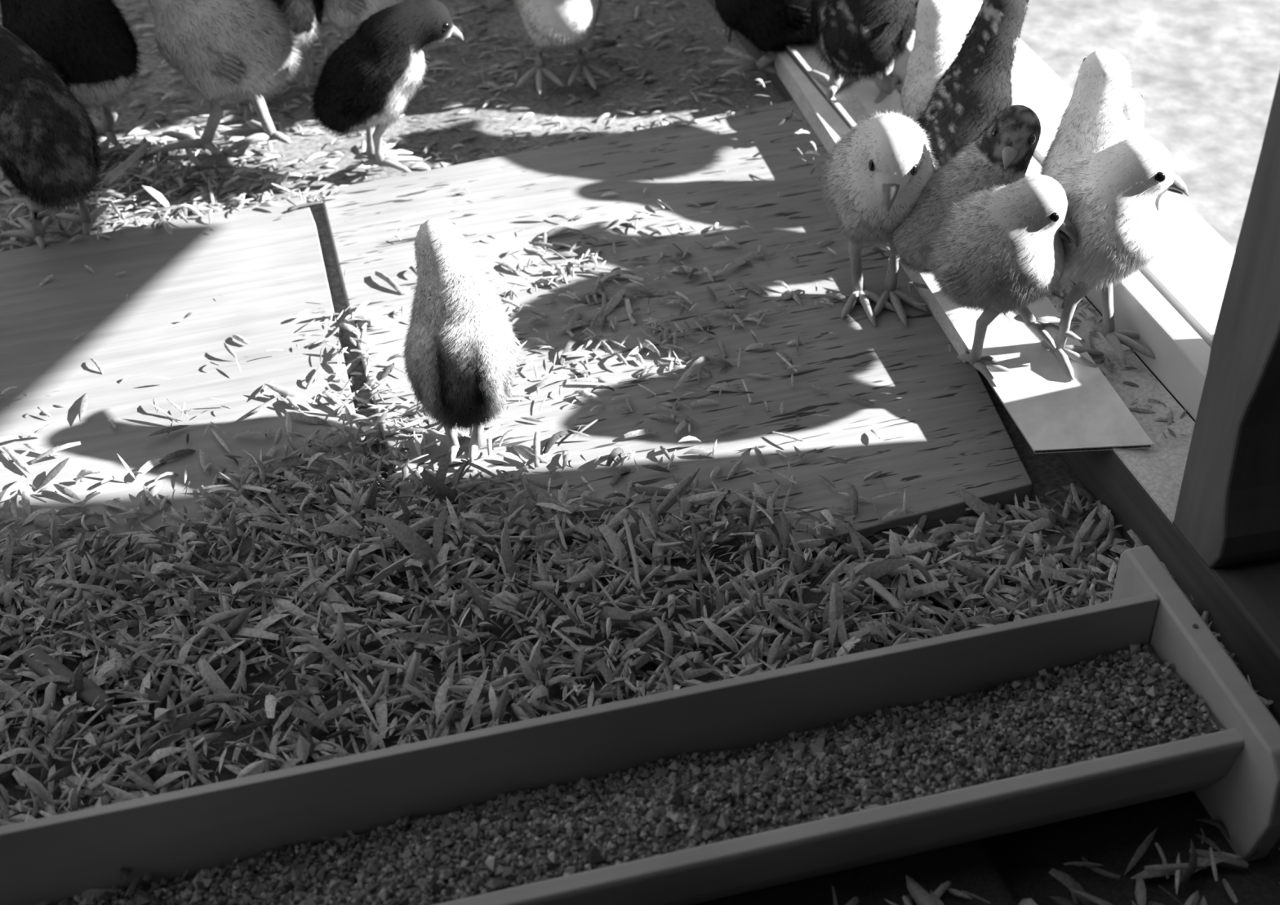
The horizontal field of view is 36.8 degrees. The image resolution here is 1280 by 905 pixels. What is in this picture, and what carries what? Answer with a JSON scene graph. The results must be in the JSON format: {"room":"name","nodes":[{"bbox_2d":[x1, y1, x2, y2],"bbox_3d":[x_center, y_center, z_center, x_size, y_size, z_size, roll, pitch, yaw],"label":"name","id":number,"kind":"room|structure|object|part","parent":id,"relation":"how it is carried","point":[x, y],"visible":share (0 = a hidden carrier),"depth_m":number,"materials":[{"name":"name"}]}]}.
{"room":"farm building","nodes":[
{"label":"farm building","id":0,"kind":"room"},
{"bbox_2d":[0,0,1130,561],"bbox_3d":[-0.582,-0.087,1.164,1.600,0.048,3.100,-11,40,-14],"label":"floor","id":1,"kind":"structure","parent":0,"point":[1048,472],"depth_m":1.31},
{"bbox_2d":[0,195,369,604],"bbox_3d":[-0.445,0.029,0.973,0.628,0.013,0.414,-11,40,-14],"label":"board","id":2,"kind":"object","parent":1,"relation":"on","point":[268,269],"visible":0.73,"depth_m":1.06,"materials":[{"name":"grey wood"}]},
{"bbox_2d":[283,478,312,503],"bbox_3d":[-0.172,0.020,0.967,0.001,0.006,0.028,15,41,18],"label":"straw","id":3,"kind":"object","parent":2,"relation":"on","point":[300,488],"visible":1,"depth_m":0.97,"materials":[{"name":"grey plant"}]},
{"bbox_2d":[287,200,323,211],"bbox_3d":[-0.206,-0.152,1.183,0.023,0.002,0.004,-17,42,-20],"label":"stick","id":4,"kind":"object","parent":2,"relation":"on","point":[295,207],"visible":1,"depth_m":1.18,"materials":[{"name":"wood"}]},
{"bbox_2d":[269,0,327,86],"bbox_3d":[-0.241,-0.302,1.273,0.086,0.127,0.078,23,44,26],"label":"chick","id":5,"kind":"object","parent":1,"relation":"on","point":[304,16],"visible":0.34,"depth_m":1.25,"materials":[{"name":"black"}]},
{"bbox_3d":[-0.226,-0.277,1.298,0.011,0.052,0.014,-10,40,-12],"label":"leg","id":6,"kind":"part","parent":5,"relation":"part of","materials":[{"name":"grey"}]},
{"bbox_2d":[313,0,409,75],"bbox_3d":[-0.194,-0.318,1.296,0.076,0.122,0.084,-12,41,-15],"label":"chick","id":7,"kind":"object","parent":1,"relation":"on","point":[344,14],"visible":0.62,"depth_m":1.28,"materials":[{"name":"black"}]},
{"bbox_3d":[-0.201,-0.283,1.308,0.013,0.050,0.010,20,43,23],"label":"leg","id":8,"kind":"part","parent":7,"relation":"part of","materials":[{"name":"grey"}]},
{"bbox_2d":[309,0,463,172],"bbox_3d":[-0.158,-0.230,1.196,0.100,0.108,0.054,-11,40,-13],"label":"chick","id":9,"kind":"object","parent":1,"relation":"on","point":[368,81],"visible":1,"depth_m":1.17,"materials":[{"name":"black"}]},
{"bbox_3d":[-0.168,-0.211,1.219,0.010,0.047,0.021,28,47,30],"label":"leg","id":10,"kind":"part","parent":9,"relation":"part of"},
{"bbox_3d":[-0.161,-0.200,1.205,0.015,0.047,0.009,11,40,13],"label":"leg","id":11,"kind":"part","parent":9,"relation":"part of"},
{"bbox_2d":[511,0,613,94],"bbox_3d":[-0.053,-0.313,1.286,0.086,0.127,0.078,27,46,30],"label":"chick","id":12,"kind":"object","parent":1,"relation":"on","point":[548,23],"visible":1,"depth_m":1.28,"materials":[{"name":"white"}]},
{"bbox_3d":[-0.068,-0.278,1.310,0.011,0.039,0.014,-6,39,-8],"label":"leg","id":13,"kind":"part","parent":12,"relation":"part of","materials":[{"name":"grey"}]},
{"bbox_3d":[-0.041,-0.281,1.314,0.011,0.039,0.014,-6,39,-8],"label":"leg","id":14,"kind":"part","parent":12,"relation":"part of","materials":[{"name":"grey"}]},
{"bbox_2d":[0,0,1279,904],"bbox_3d":[-0.196,-0.031,1.020,0.888,0.058,1.425,-11,40,-14],"label":"wood shavings","id":15,"kind":"object","parent":1,"relation":"on","point":[342,633],"visible":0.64,"depth_m":0.90},
{"bbox_2d":[40,682,57,723],"bbox_3d":[-0.259,0.110,0.842,0.006,0.013,0.014,7,40,9],"label":"stick","id":16,"kind":"object","parent":15,"relation":"on","point":[51,691],"visible":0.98,"depth_m":0.84,"materials":[{"name":"wood"}]},
{"bbox_2d":[0,24,108,248],"bbox_3d":[-0.350,-0.182,1.119,0.082,0.134,0.080,3,39,4],"label":"chick","id":17,"kind":"object","parent":15,"relation":"on","point":[49,152],"visible":1,"depth_m":1.10,"materials":[{"name":"black"}]},
{"bbox_3d":[-0.360,-0.149,1.141,0.011,0.052,0.014,-20,43,-23],"label":"leg","id":18,"kind":"part","parent":17,"relation":"part of","materials":[{"name":"grey"}]},
{"bbox_3d":[-0.337,-0.158,1.151,0.011,0.052,0.014,-20,43,-23],"label":"leg","id":19,"kind":"part","parent":17,"relation":"part of","materials":[{"name":"grey"}]},
{"bbox_2d":[22,647,113,714],"bbox_3d":[-0.254,0.101,0.854,0.060,0.005,0.012,25,45,28],"label":"stick","id":20,"kind":"object","parent":15,"relation":"on","point":[91,691],"visible":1,"depth_m":0.85,"materials":[{"name":"wood"},{"name":"bark"}]},
{"bbox_2d":[0,0,145,146],"bbox_3d":[-0.357,-0.254,1.195,0.102,0.151,0.093,0,39,0],"label":"chick","id":21,"kind":"object","parent":15,"relation":"on","point":[90,42],"visible":0.73,"depth_m":1.17,"materials":[{"name":"black"}]},
{"bbox_3d":[-0.346,-0.230,1.232,0.016,0.061,0.013,28,47,30],"label":"leg","id":22,"kind":"part","parent":21,"relation":"part of","materials":[{"name":"grey"}]},
{"bbox_2d":[102,141,151,186],"bbox_3d":[-0.320,-0.181,1.201,0.005,0.015,0.070,6,39,8],"label":"stick","id":23,"kind":"object","parent":15,"relation":"on","point":[114,174],"visible":1,"depth_m":1.20,"materials":[{"name":"wood"}]},
{"bbox_2d":[133,644,177,707],"bbox_3d":[-0.215,0.099,0.855,0.002,0.002,0.040,10,40,12],"label":"straw","id":24,"kind":"object","parent":15,"relation":"on","point":[173,648],"visible":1,"depth_m":0.86,"materials":[{"name":"grey plant"}]},
{"bbox_2d":[146,0,302,155],"bbox_3d":[-0.271,-0.264,1.200,0.127,0.157,0.074,10,40,12],"label":"chick","id":25,"kind":"object","parent":15,"relation":"on","point":[241,48],"visible":1,"depth_m":1.18,"materials":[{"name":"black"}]},
{"bbox_3d":[-0.274,-0.218,1.218,0.021,0.060,0.012,13,41,15],"label":"leg","id":26,"kind":"part","parent":25,"relation":"part of","materials":[{"name":"grey"}]},
{"bbox_3d":[-0.249,-0.232,1.235,0.034,0.059,0.012,20,43,23],"label":"leg","id":27,"kind":"part","parent":25,"relation":"part of","materials":[{"name":"white"}]},
{"bbox_2d":[470,534,534,539],"bbox_3d":[-0.064,0.041,0.927,0.036,0.002,0.002,1,39,1],"label":"straw","id":28,"kind":"object","parent":15,"relation":"on","point":[489,536],"visible":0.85,"depth_m":0.93,"materials":[{"name":"grey plant"}]},
{"bbox_2d":[553,515,568,551],"bbox_3d":[-0.039,0.039,0.930,0.003,0.006,0.030,-8,40,-9],"label":"straw","id":29,"kind":"object","parent":15,"relation":"on","point":[557,526],"visible":1,"depth_m":0.93,"materials":[{"name":"grey plant"}]},
{"bbox_2d":[623,640,635,687],"bbox_3d":[-0.004,0.095,0.864,0.004,0.005,0.034,-2,39,-3],"label":"stick","id":30,"kind":"object","parent":15,"relation":"on","point":[633,677],"visible":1,"depth_m":0.86,"materials":[{"name":"wood"}]},
{"bbox_2d":[622,519,641,591],"bbox_3d":[-0.003,0.049,0.918,0.003,0.006,0.054,-5,39,-6],"label":"straw","id":31,"kind":"object","parent":15,"relation":"on","point":[628,531],"visible":1,"depth_m":0.92,"materials":[{"name":"grey plant"}]},
{"bbox_2d":[635,604,690,610],"bbox_3d":[0.011,0.072,0.889,0.026,0.002,0.002,-1,39,-2],"label":"straw","id":32,"kind":"object","parent":15,"relation":"on","point":[656,607],"visible":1,"depth_m":0.89,"materials":[{"name":"grey plant"}]},
{"bbox_2d":[690,515,713,666],"bbox_3d":[0.029,0.064,0.902,0.003,0.002,0.103,-2,39,-2],"label":"straw","id":33,"kind":"object","parent":15,"relation":"on","point":[699,565],"visible":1,"depth_m":0.91,"materials":[{"name":"grey plant"}]},
{"bbox_2d":[755,546,761,605],"bbox_3d":[0.056,0.056,0.913,0.003,0.003,0.049,2,39,3],"label":"straw","id":34,"kind":"object","parent":15,"relation":"on","point":[757,550],"visible":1,"depth_m":0.92,"materials":[{"name":"grey plant"}]},
{"bbox_2d":[864,577,904,610],"bbox_3d":[0.115,0.066,0.901,0.005,0.003,0.027,-20,43,-23],"label":"stick","id":35,"kind":"object","parent":15,"relation":"on","point":[875,585],"visible":1,"depth_m":0.90,"materials":[{"name":"wood"}]},
{"bbox_2d":[1088,584,1096,605],"bbox_3d":[0.208,0.066,0.885,0.003,0.019,0.008,26,46,28],"label":"stick","id":36,"kind":"object","parent":15,"relation":"on","point":[1091,588],"visible":0.92,"depth_m":0.88,"materials":[{"name":"grey wood"}]},
{"bbox_2d":[0,545,1279,904],"bbox_3d":[-0.118,0.172,0.749,0.752,0.073,0.140,-10,40,-12],"label":"trough","id":37,"kind":"object","parent":1,"relation":"on","point":[1233,772],"visible":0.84,"depth_m":0.77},
{"bbox_2d":[54,643,1225,904],"bbox_3d":[-0.105,0.166,0.747,0.700,0.042,0.071,-10,40,-12],"label":"feed","id":38,"kind":"object","parent":37,"relation":"in","point":[1131,700],"visible":1,"depth_m":0.77,"materials":[{"name":"grey food"}]},
{"bbox_2d":[320,100,1032,563],"bbox_3d":[0.006,-0.074,1.101,0.341,0.012,0.420,-11,40,-14],"label":"board","id":39,"kind":"object","parent":1,"relation":"on","point":[941,432],"visible":0.69,"depth_m":1.09,"materials":[{"name":"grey wood"}]},
{"bbox_2d":[401,217,522,462],"bbox_3d":[-0.090,-0.053,0.962,0.066,0.121,0.072,18,42,21],"label":"chick","id":40,"kind":"object","parent":39,"relation":"on","point":[460,360],"visible":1,"depth_m":0.94,"materials":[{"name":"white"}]},
{"bbox_3d":[-0.100,-0.024,0.984,0.009,0.044,0.023,-13,41,-15],"label":"leg","id":41,"kind":"part","parent":40,"relation":"part of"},
{"bbox_3d":[-0.081,-0.025,0.985,0.009,0.044,0.025,13,41,16],"label":"leg","id":42,"kind":"part","parent":40,"relation":"part of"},
{"bbox_2d":[816,109,937,326],"bbox_3d":[0.134,-0.142,1.074,0.068,0.126,0.082,-17,42,-20],"label":"chick","id":43,"kind":"object","parent":39,"relation":"on","point":[877,171],"visible":0.98,"depth_m":1.04,"materials":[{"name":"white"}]},
{"bbox_3d":[0.122,-0.113,1.088,0.011,0.060,0.017,14,41,17],"label":"leg","id":44,"kind":"part","parent":43,"relation":"part of","materials":[{"name":"grey"}]},
{"bbox_3d":[0.147,-0.116,1.091,0.013,0.060,0.014,-8,40,-9],"label":"leg","id":45,"kind":"part","parent":43,"relation":"part of","materials":[{"name":"grey"}]},
{"bbox_2d":[774,48,1154,453],"bbox_3d":[0.169,-0.139,1.144,0.056,0.034,0.498,-9,40,-11],"label":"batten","id":46,"kind":"object","parent":39,"relation":"on","point":[781,71],"depth_m":1.01,"materials":[{"name":"grey wood"}]},
{"bbox_2d":[806,0,919,103],"bbox_3d":[0.140,-0.287,1.194,0.088,0.145,0.098,-17,42,-20],"label":"chick","id":47,"kind":"object","parent":46,"relation":"on","point":[859,39],"visible":0.98,"depth_m":1.17,"materials":[{"name":"black"}]},
{"bbox_3d":[0.127,-0.254,1.226,0.012,0.049,0.016,10,40,12],"label":"leg","id":48,"kind":"part","parent":47,"relation":"part of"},
{"bbox_3d":[0.157,-0.249,1.220,0.012,0.049,0.017,10,40,12],"label":"leg","id":49,"kind":"part","parent":47,"relation":"part of","materials":[{"name":"grey"}]},
{"bbox_2d":[897,0,963,122],"bbox_3d":[0.184,-0.222,1.147,0.060,0.092,0.064,14,41,17],"label":"chick","id":50,"kind":"object","parent":46,"relation":"on","point":[936,42],"visible":0.36,"depth_m":1.14,"materials":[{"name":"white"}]},
{"bbox_2d":[884,103,1041,277],"bbox_3d":[0.175,-0.138,1.048,0.084,0.105,0.061,-14,41,-16],"label":"chick","id":51,"kind":"object","parent":46,"relation":"on","point":[1002,153],"visible":0.51,"depth_m":1.03,"materials":[{"name":"black"}]},
{"bbox_3d":[0.169,-0.146,1.138,0.053,0.015,0.497,-9,40,-11],"label":"cardboard strip","id":52,"kind":"part","parent":46,"relation":"part of","materials":[{"name":"grey cardboard"}]},
{"bbox_2d":[914,0,1029,168],"bbox_3d":[0.192,-0.197,1.094,0.083,0.125,0.068,-13,41,-16],"label":"chick","id":53,"kind":"object","parent":46,"relation":"on","point":[976,86],"visible":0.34,"depth_m":1.08,"materials":[{"name":"black"}]},
{"bbox_2d":[926,173,1081,386],"bbox_3d":[0.186,-0.094,0.987,0.081,0.120,0.065,25,45,27],"label":"chick","id":54,"kind":"object","parent":46,"relation":"on","point":[1001,249],"visible":1,"depth_m":0.96,"materials":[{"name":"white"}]},
{"bbox_3d":[0.180,-0.067,0.999,0.009,0.058,0.019,-25,45,-28],"label":"leg","id":55,"kind":"part","parent":54,"relation":"part of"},
{"bbox_3d":[0.199,-0.083,1.004,0.019,0.039,0.010,19,43,21],"label":"leg","id":56,"kind":"part","parent":54,"relation":"part of","materials":[{"name":"grey"}]},
{"bbox_2d":[1035,48,1133,177],"bbox_3d":[0.239,-0.146,1.018,0.069,0.127,0.069,-23,45,-26],"label":"chick","id":57,"kind":"object","parent":46,"relation":"on","point":[1093,119],"visible":0.27,"depth_m":0.99,"materials":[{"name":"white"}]},
{"bbox_2d":[1040,135,1188,380],"bbox_3d":[0.235,-0.110,0.988,0.071,0.124,0.074,-7,40,-9],"label":"chick","id":58,"kind":"object","parent":46,"relation":"on","point":[1116,211],"visible":0.87,"depth_m":0.96,"materials":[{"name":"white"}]},
{"bbox_3d":[0.227,-0.078,0.997,0.020,0.060,0.011,1,39,1],"label":"leg","id":59,"kind":"part","parent":58,"relation":"part of","materials":[{"name":"grey"}]},
{"bbox_3d":[0.246,-0.088,1.004,0.012,0.055,0.023,7,40,9],"label":"leg","id":60,"kind":"part","parent":58,"relation":"part of","materials":[{"name":"grey"}]},
{"bbox_2d":[710,0,816,77],"bbox_3d":[0.089,-0.315,1.278,0.102,0.141,0.085,-14,41,-17],"label":"chick","id":61,"kind":"object","parent":1,"relation":"on","point":[771,25],"visible":0.9,"depth_m":1.28,"materials":[{"name":"black"}]},
{"bbox_3d":[0.086,-0.275,1.305,0.014,0.044,0.025,-3,39,-3],"label":"leg","id":62,"kind":"part","parent":61,"relation":"part of","materials":[{"name":"grey"}]},
{"bbox_2d":[708,0,1279,725],"bbox_3d":[0.122,-0.262,1.310,0.050,0.040,3.100,-11,40,-14],"label":"beam","id":63,"kind":"structure","parent":1,"relation":"on","point":[1242,601],"depth_m":0.90,"materials":[{"name":"grey wood"}]},
{"bbox_2d":[1173,71,1279,568],"bbox_3d":[0.283,-0.334,0.597,0.048,0.972,0.052,-11,40,-14],"label":"pillar","id":64,"kind":"structure","parent":63,"relation":"on","point":[1228,508],"depth_m":0.85,"materials":[{"name":"grey wood"}]},
{"bbox_2d":[889,73,1195,422],"bbox_3d":[0.178,-0.578,1.078,0.064,1.200,3.100,-11,40,-14],"label":"wall","id":65,"kind":"structure","parent":0,"point":[1086,297],"depth_m":1.05,"materials":[{"name":"grey wood"}]},
{"bbox_2d":[786,41,1195,524],"bbox_3d":[-0.035,-0.589,1.683,0.049,0.002,2.060,-11,40,-14],"label":"wooden plank","id":66,"kind":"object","parent":65,"relation":"attached to","point":[1159,469],"depth_m":0.99,"materials":[{"name":"grey wood"}]},
{"bbox_2d":[889,0,1235,420],"bbox_3d":[0.260,-0.146,1.111,0.074,0.032,0.506,-11,40,-14],"label":"window","id":67,"kind":"structure","parent":65,"relation":"in","point":[1174,304],"depth_m":1.02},
{"bbox_2d":[1122,88,1145,139],"bbox_3d":[0.250,-0.147,1.016,0.048,0.089,0.048,-21,43,-24],"label":"chick","id":68,"kind":"object","parent":67,"relation":"on","point":[1133,108],"visible":0.04,"depth_m":1.00,"materials":[{"name":"white"}]},
{"label":"outside","id":69,"kind":"structure","parent":0,"visible":0},
{"bbox_2d":[980,0,1279,249],"bbox_3d":[3.993,-1.679,3.296,8.670,0.120,15.000,-11,40,-14],"label":"ground","id":70,"kind":"structure","parent":69,"point":[1206,73],"depth_m":1.50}
]}

